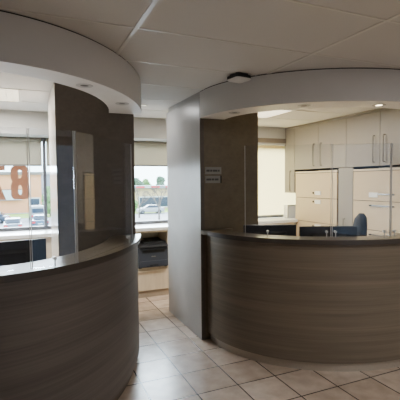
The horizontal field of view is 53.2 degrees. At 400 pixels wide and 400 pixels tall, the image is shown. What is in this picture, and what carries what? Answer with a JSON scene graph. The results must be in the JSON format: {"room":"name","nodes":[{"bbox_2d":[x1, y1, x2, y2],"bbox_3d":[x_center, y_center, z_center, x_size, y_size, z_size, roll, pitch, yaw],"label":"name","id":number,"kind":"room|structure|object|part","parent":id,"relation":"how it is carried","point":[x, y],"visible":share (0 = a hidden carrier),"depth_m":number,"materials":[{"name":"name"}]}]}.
{"room":"office reception area","nodes":[
{"label":"office reception area","id":0,"kind":"room"},
{"bbox_2d":[48,82,135,256],"bbox_3d":[-1.083,0.178,3.933,0.663,2.416,0.975,-2,3,-24],"label":"wall","id":1,"kind":"structure","parent":0,"point":[103,159],"depth_m":3.46,"materials":[{"name":"brown laminate"}]},
{"bbox_2d":[0,10,140,114],"bbox_3d":[-1.745,-0.837,2.614,2.659,0.253,1.650,-1,3,-7],"label":"ceiling soffit","id":2,"kind":"structure","parent":1,"relation":"attached to","point":[29,47],"depth_m":2.25,"materials":[{"name":"paint"}]},
{"bbox_2d":[76,83,92,87],"bbox_3d":[-0.721,-0.712,2.494,0.104,0.006,0.104,-2,3,-24],"label":"recessed light","id":3,"kind":"object","parent":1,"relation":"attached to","point":[81,85],"visible":1,"depth_m":2.49,"materials":[{"name":"paint"}]},
{"bbox_2d":[115,102,128,104],"bbox_3d":[-0.599,-0.740,3.076,0.104,0.006,0.104,-2,3,-24],"label":"recessed light","id":4,"kind":"object","parent":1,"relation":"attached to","point":[117,103],"visible":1,"depth_m":3.07,"materials":[{"name":"paint"}]},
{"bbox_2d":[0,109,284,145],"bbox_3d":[-0.910,-0.968,5.503,6.020,0.276,0.440,-2,3,-24],"label":"beam","id":5,"kind":"structure","parent":0,"point":[13,123],"depth_m":4.92,"materials":[{"name":"paint"}]},
{"bbox_2d":[258,138,285,142],"bbox_3d":[0.595,-0.936,6.171,1.752,0.073,0.024,-2,3,-24],"label":"blind valance","id":6,"kind":"object","parent":5,"relation":"attached to","point":[260,140],"visible":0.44,"depth_m":6.40,"materials":[{"name":"brown wood"}]},
{"bbox_2d":[258,145,295,216],"bbox_3d":[1.015,-0.307,6.487,1.460,1.159,0.048,-2,3,-24],"label":"roller blind","id":7,"kind":"object","parent":5,"relation":"attached to","point":[272,197],"visible":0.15,"depth_m":6.56,"materials":[{"name":"beige fabric"}]},
{"bbox_3d":[1.021,0.261,6.513,1.460,0.022,0.012,-2,3,-24],"label":"rail","id":8,"kind":"part","parent":7,"relation":"part of","materials":[{"name":"white metal"}]},
{"bbox_2d":[0,0,399,127],"bbox_3d":[0.669,-1.003,1.877,6.220,0.100,8.380,-2,3,-24],"label":"ceiling","id":9,"kind":"structure","parent":0,"point":[281,24],"depth_m":2.42,"materials":[{"name":"tile"}]},
{"bbox_2d":[0,88,20,101],"bbox_3d":[-2.049,-1.014,3.818,0.624,0.006,0.624,-2,3,-24],"label":"recessed light","id":10,"kind":"object","parent":9,"relation":"in","point":[9,95],"visible":1,"depth_m":3.89,"materials":[{"name":"metal"}]},
{"bbox_2d":[0,0,399,120],"bbox_3d":[0.741,-0.945,1.715,6.020,0.006,7.820,-2,3,-24],"label":"trim","id":11,"kind":"structure","parent":9,"relation":"attached to","point":[154,2],"depth_m":2.35,"materials":[{"name":"metal"}]},
{"bbox_2d":[227,72,250,82],"bbox_3d":[0.314,-0.984,3.219,0.152,0.054,0.152,-2,3,-34],"label":"ceiling light","id":12,"kind":"object","parent":9,"relation":"attached to","point":[238,77],"visible":1,"depth_m":3.17,"materials":[{"name":"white plastic"}]},
{"bbox_2d":[258,110,293,117],"bbox_3d":[0.746,-1.097,5.036,0.624,0.006,0.624,-2,3,-24],"label":"recessed light","id":13,"kind":"object","parent":9,"relation":"in","point":[266,114],"visible":0.42,"depth_m":5.08,"materials":[{"name":"metal"}]},
{"bbox_2d":[166,92,257,339],"bbox_3d":[0.110,0.143,4.450,0.651,2.416,0.979,-2,3,-24],"label":"wall","id":14,"kind":"structure","parent":0,"point":[185,127],"depth_m":4.05,"materials":[{"name":"grey paint"}]},
{"bbox_2d":[205,167,220,173],"bbox_3d":[0.130,-0.287,3.906,0.175,0.070,0.008,-2,3,-24],"label":"wall plaque","id":15,"kind":"object","parent":14,"relation":"attached to","point":[208,170],"visible":1,"depth_m":3.90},
{"bbox_2d":[205,176,221,182],"bbox_3d":[0.131,-0.201,3.908,0.173,0.071,0.012,-2,3,-24],"label":"wall plaque","id":16,"kind":"object","parent":14,"relation":"attached to","point":[208,179],"visible":1,"depth_m":3.91,"materials":[{"name":"grey plastic"}]},
{"bbox_2d":[200,68,399,119],"bbox_3d":[1.307,-0.910,3.558,2.537,0.253,0.985,-1,3,-7],"label":"soffit","id":17,"kind":"structure","parent":14,"relation":"attached to","point":[326,87],"depth_m":3.13,"materials":[{"name":"paint"}]},
{"bbox_2d":[297,104,310,106],"bbox_3d":[0.840,-0.761,3.233,0.104,0.006,0.104,-2,3,-24],"label":"recessed light","id":18,"kind":"object","parent":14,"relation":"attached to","point":[302,105],"visible":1,"depth_m":3.22,"materials":[{"name":"paint"}]},
{"bbox_2d":[372,104,385,106],"bbox_3d":[1.451,-0.767,3.242,0.104,0.006,0.104,-2,3,-24],"label":"recessed light","id":19,"kind":"object","parent":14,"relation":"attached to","point":[375,105],"visible":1,"depth_m":3.24,"materials":[{"name":"paint"}]},
{"bbox_2d":[118,295,399,399],"bbox_3d":[0.693,1.521,1.994,6.220,0.120,8.380,-2,3,-24],"label":"floor","id":20,"kind":"structure","parent":0,"point":[173,363],"depth_m":3.19,"materials":[{"name":"tile"}]},
{"bbox_2d":[0,237,51,258],"bbox_3d":[-1.779,0.887,5.129,1.488,0.902,0.473,-2,3,-24],"label":"base cabinet","id":21,"kind":"object","parent":20,"relation":"on","point":[48,239],"visible":0.07,"depth_m":4.86,"materials":[{"name":"brown wood"}]},
{"bbox_3d":[-2.156,0.862,4.751,0.493,0.805,0.019,-2,3,-24],"label":"door","id":22,"kind":"part","parent":21,"relation":"part of","materials":[{"name":"wood"}]},
{"bbox_3d":[-1.701,0.848,4.949,0.493,0.805,0.019,-2,3,-24],"label":"door","id":23,"kind":"part","parent":21,"relation":"part of","materials":[{"name":"brown wood"}]},
{"bbox_2d":[0,234,140,399],"bbox_3d":[-1.793,0.904,2.771,2.620,1.087,1.712,-1,3,-2],"label":"reception desk","id":24,"kind":"object","parent":20,"relation":"on","point":[69,330],"depth_m":2.36,"materials":[{"name":"laminate"}]},
{"bbox_2d":[0,238,46,265],"bbox_3d":[-1.321,0.491,2.660,0.580,0.423,0.190,-2,3,-30],"label":"monitor","id":25,"kind":"object","parent":24,"relation":"on","point":[13,252],"visible":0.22,"depth_m":2.73,"materials":[{"name":"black plastic"}]},
{"bbox_2d":[26,128,30,268],"bbox_3d":[-1.187,0.003,2.056,0.568,0.768,0.024,-2,3,-26],"label":"shield","id":26,"kind":"object","parent":24,"relation":"on","point":[26,128],"visible":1,"depth_m":2.18,"materials":[{"name":"clear glass"}]},
{"bbox_2d":[28,128,76,268],"bbox_3d":[-0.827,-0.009,2.250,0.243,0.768,0.024,-2,3,-34],"label":"shield","id":27,"kind":"object","parent":24,"relation":"on","point":[54,258],"visible":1,"depth_m":2.26,"materials":[{"name":"clear glass"}]},
{"bbox_2d":[0,234,140,283],"bbox_3d":[-1.744,0.383,2.687,2.613,0.040,1.631,-1,3,-6],"label":"countertop","id":28,"kind":"structure","parent":24,"relation":"on","point":[115,246],"depth_m":2.42,"materials":[{"name":"laminate"}]},
{"bbox_2d":[74,131,132,262],"bbox_3d":[-0.630,-0.034,2.746,0.024,0.768,0.867,0,3,12],"label":"shield","id":29,"kind":"object","parent":24,"relation":"on","point":[127,237],"visible":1,"depth_m":2.33,"materials":[{"name":"clear glass"}]},
{"bbox_2d":[136,230,168,297],"bbox_3d":[-0.798,0.857,5.567,0.657,0.902,0.454,-2,3,-24],"label":"base cabinet","id":30,"kind":"object","parent":20,"relation":"on","point":[152,281],"visible":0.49,"depth_m":5.43,"materials":[{"name":"brown wood"}]},
{"bbox_3d":[-0.695,0.956,5.376,0.370,0.016,0.014,-2,3,-24],"label":"handle","id":31,"kind":"part","parent":30,"relation":"part of","materials":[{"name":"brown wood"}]},
{"bbox_2d":[138,237,167,268],"bbox_3d":[-0.695,0.720,5.535,0.414,0.372,0.424,-2,3,-24],"label":"printer","id":32,"kind":"object","parent":30,"relation":"in","point":[153,251],"visible":0.82,"depth_m":5.38,"materials":[{"name":"black plastic"}]},
{"bbox_2d":[143,237,162,241],"bbox_3d":[-0.654,0.548,5.543,0.230,0.030,0.212,-2,3,-24],"label":"paper tray","id":33,"kind":"object","parent":32,"relation":"on","point":[153,239],"depth_m":5.52,"materials":[{"name":"black plastic"}]},
{"bbox_3d":[-0.624,0.617,5.365,0.400,0.042,0.064,-2,3,-24],"label":"control panel","id":34,"kind":"part","parent":32,"relation":"part of","materials":[{"name":"black plastic"}]},
{"bbox_3d":[-0.622,0.852,5.378,0.380,0.076,0.020,-2,3,-24],"label":"paper drawer","id":35,"kind":"part","parent":32,"relation":"part of","materials":[{"name":"black plastic"}]},
{"bbox_3d":[-0.721,1.081,5.388,0.600,0.280,0.019,-2,3,-24],"label":"drawer","id":36,"kind":"part","parent":30,"relation":"part of","materials":[{"name":"brown wood"}]},
{"bbox_2d":[258,222,293,224],"bbox_3d":[0.462,0.821,6.106,2.078,0.902,0.473,-2,3,-24],"label":"base cabinet","id":37,"kind":"object","parent":20,"relation":"on","point":[290,222],"visible":0.09,"depth_m":6.19,"materials":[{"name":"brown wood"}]},
{"bbox_2d":[0,217,297,239],"bbox_3d":[-0.923,0.386,5.468,5.885,0.045,0.462,-2,3,-24],"label":"countertop","id":38,"kind":"structure","parent":37,"relation":"on","point":[5,235],"depth_m":5.29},
{"bbox_2d":[284,204,295,217],"bbox_3d":[1.500,0.183,6.585,0.214,0.212,0.116,-2,3,-24],"label":"document tray","id":39,"kind":"object","parent":38,"relation":"on","point":[289,210],"visible":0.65,"depth_m":6.53,"materials":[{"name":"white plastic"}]},
{"bbox_2d":[201,228,399,371],"bbox_3d":[1.347,0.827,3.787,2.351,1.087,1.278,-2,3,-24],"label":"reception desk","id":40,"kind":"object","parent":20,"relation":"on","point":[314,303],"depth_m":3.26,"materials":[{"name":"laminate"}]},
{"bbox_2d":[243,224,295,235],"bbox_3d":[0.650,0.433,3.686,0.490,0.406,0.190,-1,3,0],"label":"monitor","id":41,"kind":"object","parent":40,"relation":"on","point":[284,229],"visible":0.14,"depth_m":3.70,"materials":[{"name":"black plastic"}]},
{"bbox_2d":[257,144,331,236],"bbox_3d":[0.730,-0.075,3.341,0.707,0.768,0.024,0,3,9],"label":"shield","id":42,"kind":"object","parent":40,"relation":"on","point":[267,231],"visible":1,"depth_m":3.30,"materials":[{"name":"clear glass"}]},
{"bbox_2d":[205,229,399,244],"bbox_3d":[1.321,0.311,3.614,2.509,0.040,0.938,-1,3,-6],"label":"countertop","id":43,"kind":"structure","parent":40,"relation":"on","point":[219,233],"depth_m":3.26,"materials":[{"name":"laminate"}]},
{"bbox_2d":[299,226,356,236],"bbox_3d":[1.114,0.436,3.447,0.500,0.415,0.190,-1,3,0],"label":"monitor","id":44,"kind":"object","parent":40,"relation":"on","point":[303,230],"visible":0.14,"depth_m":3.46,"materials":[{"name":"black plastic"}]},
{"bbox_2d":[332,143,390,236],"bbox_3d":[1.326,-0.078,3.285,0.479,0.768,0.024,-1,3,0],"label":"shield","id":45,"kind":"object","parent":40,"relation":"on","point":[335,231],"visible":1,"depth_m":3.28,"materials":[{"name":"clear glass"}]},
{"bbox_2d":[390,143,398,236],"bbox_3d":[1.863,-0.089,3.422,0.646,0.768,0.024,-2,3,-25],"label":"shield","id":46,"kind":"object","parent":40,"relation":"on","point":[391,230],"visible":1,"depth_m":3.28,"materials":[{"name":"clear glass"}]},
{"bbox_2d":[295,170,338,235],"bbox_3d":[1.912,0.413,6.028,0.482,1.696,0.925,-2,3,-24],"label":"file cabinet","id":47,"kind":"object","parent":20,"relation":"on","point":[313,188],"visible":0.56,"depth_m":5.88,"materials":[{"name":"beige metal"}]},
{"bbox_3d":[1.703,-0.416,5.901,0.022,0.024,0.925,-2,3,-24],"label":"rail","id":48,"kind":"part","parent":47,"relation":"part of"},
{"bbox_3d":[1.712,0.512,5.945,0.020,0.352,0.917,-2,3,-24],"label":"drawer","id":49,"kind":"part","parent":47,"relation":"part of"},
{"bbox_3d":[1.709,0.151,5.928,0.020,0.354,0.917,-2,3,-24],"label":"drawer","id":50,"kind":"part","parent":47,"relation":"part of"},
{"bbox_3d":[1.706,-0.215,5.911,0.020,0.363,0.917,-2,3,-24],"label":"drawer","id":51,"kind":"part","parent":47,"relation":"part of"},
{"bbox_2d":[338,167,378,225],"bbox_3d":[2.141,0.423,5.465,0.494,1.724,0.276,-2,3,-24],"label":"tall cabinet","id":52,"kind":"object","parent":20,"relation":"on","point":[345,195],"visible":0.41,"depth_m":5.34,"materials":[{"name":"laminate"}]},
{"bbox_3d":[1.958,0.400,5.376,0.018,1.662,0.259,-2,3,-24],"label":"door","id":53,"kind":"part","parent":52,"relation":"part of","materials":[{"name":"beige laminate"}]},
{"bbox_2d":[353,213,366,235],"bbox_3d":[1.934,0.748,4.152,0.660,1.199,0.630,1,3,22],"label":"office chair","id":54,"kind":"object","parent":20,"relation":"on","point":[360,220],"visible":0.11,"depth_m":4.05,"materials":[{"name":"fabric"}]},
{"bbox_2d":[353,167,399,235],"bbox_3d":[2.397,0.461,4.899,0.498,1.696,0.955,-2,3,-24],"label":"file cabinet","id":55,"kind":"object","parent":20,"relation":"on","point":[371,187],"visible":0.52,"depth_m":4.87,"materials":[{"name":"beige metal"}]},
{"bbox_3d":[2.195,-0.368,4.775,0.022,0.024,0.955,-2,3,-24],"label":"rail","id":56,"kind":"part","parent":55,"relation":"part of","materials":[{"name":"beige metal"}]},
{"bbox_3d":[2.201,0.199,4.802,0.020,0.354,0.947,-2,3,-24],"label":"drawer","id":57,"kind":"part","parent":55,"relation":"part of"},
{"bbox_3d":[2.198,-0.167,4.785,0.020,0.363,0.947,-2,3,-24],"label":"drawer","id":58,"kind":"part","parent":55,"relation":"part of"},
{"bbox_3d":[2.205,0.559,4.819,0.020,0.352,0.947,-2,3,-24],"label":"drawer","id":59,"kind":"part","parent":55,"relation":"part of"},
{"bbox_3d":[2.184,0.074,4.789,0.016,0.016,0.320,-2,3,-24],"label":"handle","id":60,"kind":"part","parent":55,"relation":"part of","materials":[{"name":"metal"}]},
{"bbox_2d":[318,166,399,170],"bbox_3d":[3.296,0.177,3.065,0.520,2.416,8.360,-2,3,-24],"label":"wall","id":61,"kind":"structure","parent":0,"point":[394,166],"depth_m":5.39,"materials":[{"name":"paint"}]},
{"bbox_2d":[285,126,317,192],"bbox_3d":[1.646,-0.647,6.543,0.510,1.052,0.265,-2,3,-24],"label":"upper cabinet","id":62,"kind":"object","parent":61,"relation":"attached to","point":[290,175],"visible":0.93,"depth_m":6.43,"materials":[{"name":"laminate"}]},
{"bbox_3d":[1.453,-0.627,6.460,0.019,1.022,0.260,-2,3,-24],"label":"door","id":63,"kind":"part","parent":62,"relation":"part of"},
{"bbox_2d":[294,115,348,169],"bbox_3d":[1.919,-0.805,5.905,0.510,0.684,1.110,-2,3,-24],"label":"upper cabinet","id":64,"kind":"object","parent":61,"relation":"attached to","point":[317,137],"visible":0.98,"depth_m":5.76,"materials":[{"name":"laminate"}]},
{"bbox_3d":[1.616,-0.795,6.076,0.019,0.654,0.551,-2,3,-24],"label":"door","id":65,"kind":"part","parent":64,"relation":"part of","materials":[{"name":"beige laminate"}]},
{"bbox_3d":[1.927,-1.133,5.895,0.487,0.027,1.110,-2,3,-24],"label":"crown","id":66,"kind":"part","parent":64,"relation":"part of","materials":[{"name":"beige laminate"}]},
{"bbox_3d":[1.838,-0.773,5.568,0.019,0.654,0.549,-2,3,-24],"label":"door","id":67,"kind":"part","parent":64,"relation":"part of","materials":[{"name":"beige laminate"}]},
{"bbox_2d":[346,108,399,166],"bbox_3d":[2.364,-0.762,4.889,0.510,0.684,1.110,-2,3,-24],"label":"upper cabinet","id":68,"kind":"object","parent":61,"relation":"attached to","point":[380,127],"visible":0.99,"depth_m":4.89,"materials":[{"name":"laminate"}]},
{"bbox_3d":[2.060,-0.752,5.061,0.019,0.654,0.548,-2,3,-24],"label":"door","id":69,"kind":"part","parent":68,"relation":"part of","materials":[{"name":"beige laminate"}]},
{"bbox_3d":[2.371,-1.090,4.879,0.487,0.027,1.110,-2,3,-24],"label":"crown","id":70,"kind":"part","parent":68,"relation":"part of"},
{"bbox_3d":[2.115,-0.622,4.874,0.036,0.331,0.011,-2,3,-24],"label":"handle","id":71,"kind":"part","parent":68,"relation":"part of","materials":[{"name":"metal"}]},
{"bbox_3d":[2.176,-0.616,4.734,0.036,0.331,0.011,-2,3,-24],"label":"handle","id":72,"kind":"part","parent":68,"relation":"part of","materials":[{"name":"metal"}]},
{"bbox_3d":[2.282,-0.730,4.553,0.019,0.654,0.552,-2,3,-24],"label":"door","id":73,"kind":"part","parent":68,"relation":"part of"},
{"bbox_3d":[-0.975,0.232,5.733,6.020,2.140,0.060,-2,3,-24],"label":"wall","id":74,"kind":"structure","parent":0,"visible":0},
{"bbox_2d":[0,137,50,231],"bbox_3d":[-2.600,-0.193,4.974,2.220,1.190,0.085,-2,3,-24],"label":"window","id":75,"kind":"structure","parent":74,"relation":"in","point":[43,140],"depth_m":5.18,"materials":[{"name":"metal"}]},
{"bbox_2d":[0,166,5,199],"bbox_3d":[-2.562,-0.213,5.024,0.217,0.430,0.002,-2,3,-24],"label":"number","id":76,"kind":"object","parent":75,"relation":"attached to","point":[2,197],"depth_m":5.05,"materials":[{"name":"brown"}]},
{"bbox_2d":[10,166,29,198],"bbox_3d":[-2.310,-0.224,5.134,0.220,0.430,0.002,-2,3,-24],"label":"number","id":77,"kind":"object","parent":75,"relation":"attached to","point":[16,181],"depth_m":5.13,"materials":[{"name":"brown"}]},
{"bbox_2d":[0,137,41,165],"bbox_3d":[-2.810,-0.595,4.835,1.665,0.359,0.048,-2,3,-24],"label":"roller blind","id":78,"kind":"object","parent":75,"relation":"attached to","point":[13,150],"visible":1,"depth_m":5.06,"materials":[{"name":"beige fabric"}]},
{"bbox_3d":[-2.809,-0.427,4.843,1.665,0.022,0.012,-2,3,-24],"label":"rail","id":79,"kind":"part","parent":78,"relation":"part of","materials":[{"name":"white metal"}]},
{"bbox_2d":[46,138,49,165],"bbox_3d":[-1.794,-0.625,5.278,0.438,0.359,0.048,-2,3,-24],"label":"roller blind","id":80,"kind":"object","parent":75,"relation":"attached to","point":[47,139],"visible":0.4,"depth_m":5.20,"materials":[{"name":"beige fabric"}]},
{"bbox_2d":[135,141,167,224],"bbox_3d":[-0.738,-0.249,5.805,0.900,1.190,0.050,-2,3,-24],"label":"window","id":81,"kind":"structure","parent":74,"relation":"in","point":[148,221],"depth_m":5.82,"materials":[{"name":"metal"}]},
{"bbox_2d":[134,141,166,166],"bbox_3d":[-0.719,-0.659,5.736,0.860,0.354,0.048,-2,3,-24],"label":"roller blind","id":82,"kind":"object","parent":81,"relation":"attached to","point":[146,153],"visible":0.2,"depth_m":5.74,"materials":[{"name":"beige fabric"}]},
{"bbox_3d":[-0.718,-0.493,5.744,0.860,0.022,0.012,-2,3,-24],"label":"rail","id":83,"kind":"part","parent":82,"relation":"part of","materials":[{"name":"white metal"}]},
{"label":"outside","id":84,"kind":"structure","parent":0,"visible":0},
{"bbox_2d":[0,212,167,227],"bbox_3d":[-40.007,-2.102,166.731,380.000,0.200,322.500,-2,3,-24],"label":"ground","id":85,"kind":"structure","parent":84,"point":[164,215],"depth_m":57.89,"materials":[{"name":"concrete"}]},
{"bbox_2d":[0,212,9,223],"bbox_3d":[-27.081,2.295,51.599,4.470,1.444,1.850,-1,3,-14],"label":"car","id":86,"kind":"object","parent":85,"relation":"on","point":[3,216],"visible":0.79,"depth_m":51.20,"materials":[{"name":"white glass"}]},
{"bbox_2d":[3,217,21,227],"bbox_3d":[-20.193,2.623,43.124,1.850,1.444,4.470,-2,3,-26],"label":"car","id":87,"kind":"object","parent":85,"relation":"on","point":[13,221],"visible":0.64,"depth_m":41.57,"materials":[{"name":"silver metal"}]},
{"bbox_2d":[0,172,42,212],"bbox_3d":[-37.933,-1.465,73.899,16.200,7.100,14.800,-2,3,-24],"label":"building","id":88,"kind":"structure","parent":85,"relation":"on","point":[15,206],"depth_m":69.42,"materials":[{"name":"beige paint"}]},
{"bbox_2d":[0,189,21,200],"bbox_3d":[-32.776,-0.845,68.119,4.400,1.900,0.160,-2,3,-24],"label":"sign board","id":89,"kind":"object","parent":88,"relation":"attached to","point":[7,192],"visible":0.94,"depth_m":68.16,"materials":[{"name":"white"}]},
{"bbox_2d":[29,205,43,219],"bbox_3d":[-22.733,1.765,55.650,1.850,2.045,4.635,-2,3,-28],"label":"car","id":90,"kind":"object","parent":85,"relation":"on","point":[35,209],"visible":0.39,"depth_m":53.60,"materials":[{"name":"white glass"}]},
{"bbox_2d":[32,214,48,225],"bbox_3d":[-18.740,2.429,47.029,1.850,1.444,4.470,-2,3,-21],"label":"car","id":91,"kind":"object","parent":85,"relation":"on","point":[38,219],"visible":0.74,"depth_m":45.15,"materials":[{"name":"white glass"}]},
{"bbox_2d":[41,172,49,203],"bbox_3d":[-48.704,-2.686,95.897,32.100,7.700,15.800,-2,3,-24],"label":"building","id":92,"kind":"structure","parent":85,"relation":"on","point":[47,173],"depth_m":93.12,"materials":[{"name":"grey paint"}]},
{"bbox_2d":[41,186,50,215],"bbox_3d":[-22.961,0.119,61.907,2.994,4.778,3.740,-2,3,-24],"label":"leafy tree","id":93,"kind":"object","parent":85,"relation":"on","point":[48,187],"visible":0.3,"depth_m":60.94,"materials":[{"name":"green plant"}]},
{"bbox_2d":[5,208,167,217],"bbox_3d":[-27.371,2.473,62.955,120.000,0.050,9.000,-2,3,-24],"label":"lawn","id":94,"kind":"structure","parent":85,"relation":"on","point":[166,209],"depth_m":65.01,"materials":[{"name":"green plant"}]},
{"bbox_2d":[135,178,144,184],"bbox_3d":[-14.327,-2.147,93.868,2.995,6.175,2.548,-2,3,-24],"label":"leafy tree","id":95,"kind":"object","parent":85,"relation":"on","point":[137,181],"visible":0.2,"depth_m":93.08,"materials":[{"name":"green plant"}]},
{"bbox_2d":[135,189,149,217],"bbox_3d":[-7.921,0.512,56.879,2.610,4.191,2.095,2,3,40],"label":"bare tree","id":96,"kind":"object","parent":85,"relation":"on","point":[143,194],"visible":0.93,"depth_m":57.10,"materials":[{"name":"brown plant"}]},
{"bbox_2d":[142,179,150,184],"bbox_3d":[-13.058,-2.328,99.187,2.857,6.018,2.864,-2,3,-24],"label":"leafy tree","id":97,"kind":"object","parent":85,"relation":"on","point":[145,181],"visible":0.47,"depth_m":98.16,"materials":[{"name":"green plant"}]},
{"bbox_2d":[136,204,164,213],"bbox_3d":[-8.098,1.479,65.328,4.470,1.444,1.850,-1,3,-19],"label":"car","id":98,"kind":"object","parent":85,"relation":"on","point":[149,207],"visible":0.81,"depth_m":64.61,"materials":[{"name":"white metal"}]},
{"bbox_2d":[135,185,167,207],"bbox_3d":[-9.733,-0.800,82.979,26.100,4.400,12.800,-2,3,-24],"label":"shop","id":99,"kind":"structure","parent":85,"relation":"on","point":[164,201],"depth_m":76.86,"materials":[{"name":"paint"}]},
{"bbox_2d":[146,186,166,219],"bbox_3d":[-5.955,0.329,54.748,3.326,4.711,1.903,0,3,3],"label":"bare tree","id":100,"kind":"object","parent":85,"relation":"on","point":[152,188],"visible":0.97,"depth_m":54.40,"materials":[{"name":"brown plant"}]},
{"bbox_2d":[156,176,165,184],"bbox_3d":[-9.553,-2.630,98.147,2.907,6.651,3.021,-2,3,-24],"label":"leafy tree","id":101,"kind":"object","parent":85,"relation":"on","point":[160,180],"visible":0.45,"depth_m":97.08,"materials":[{"name":"green plant"}]}
]}

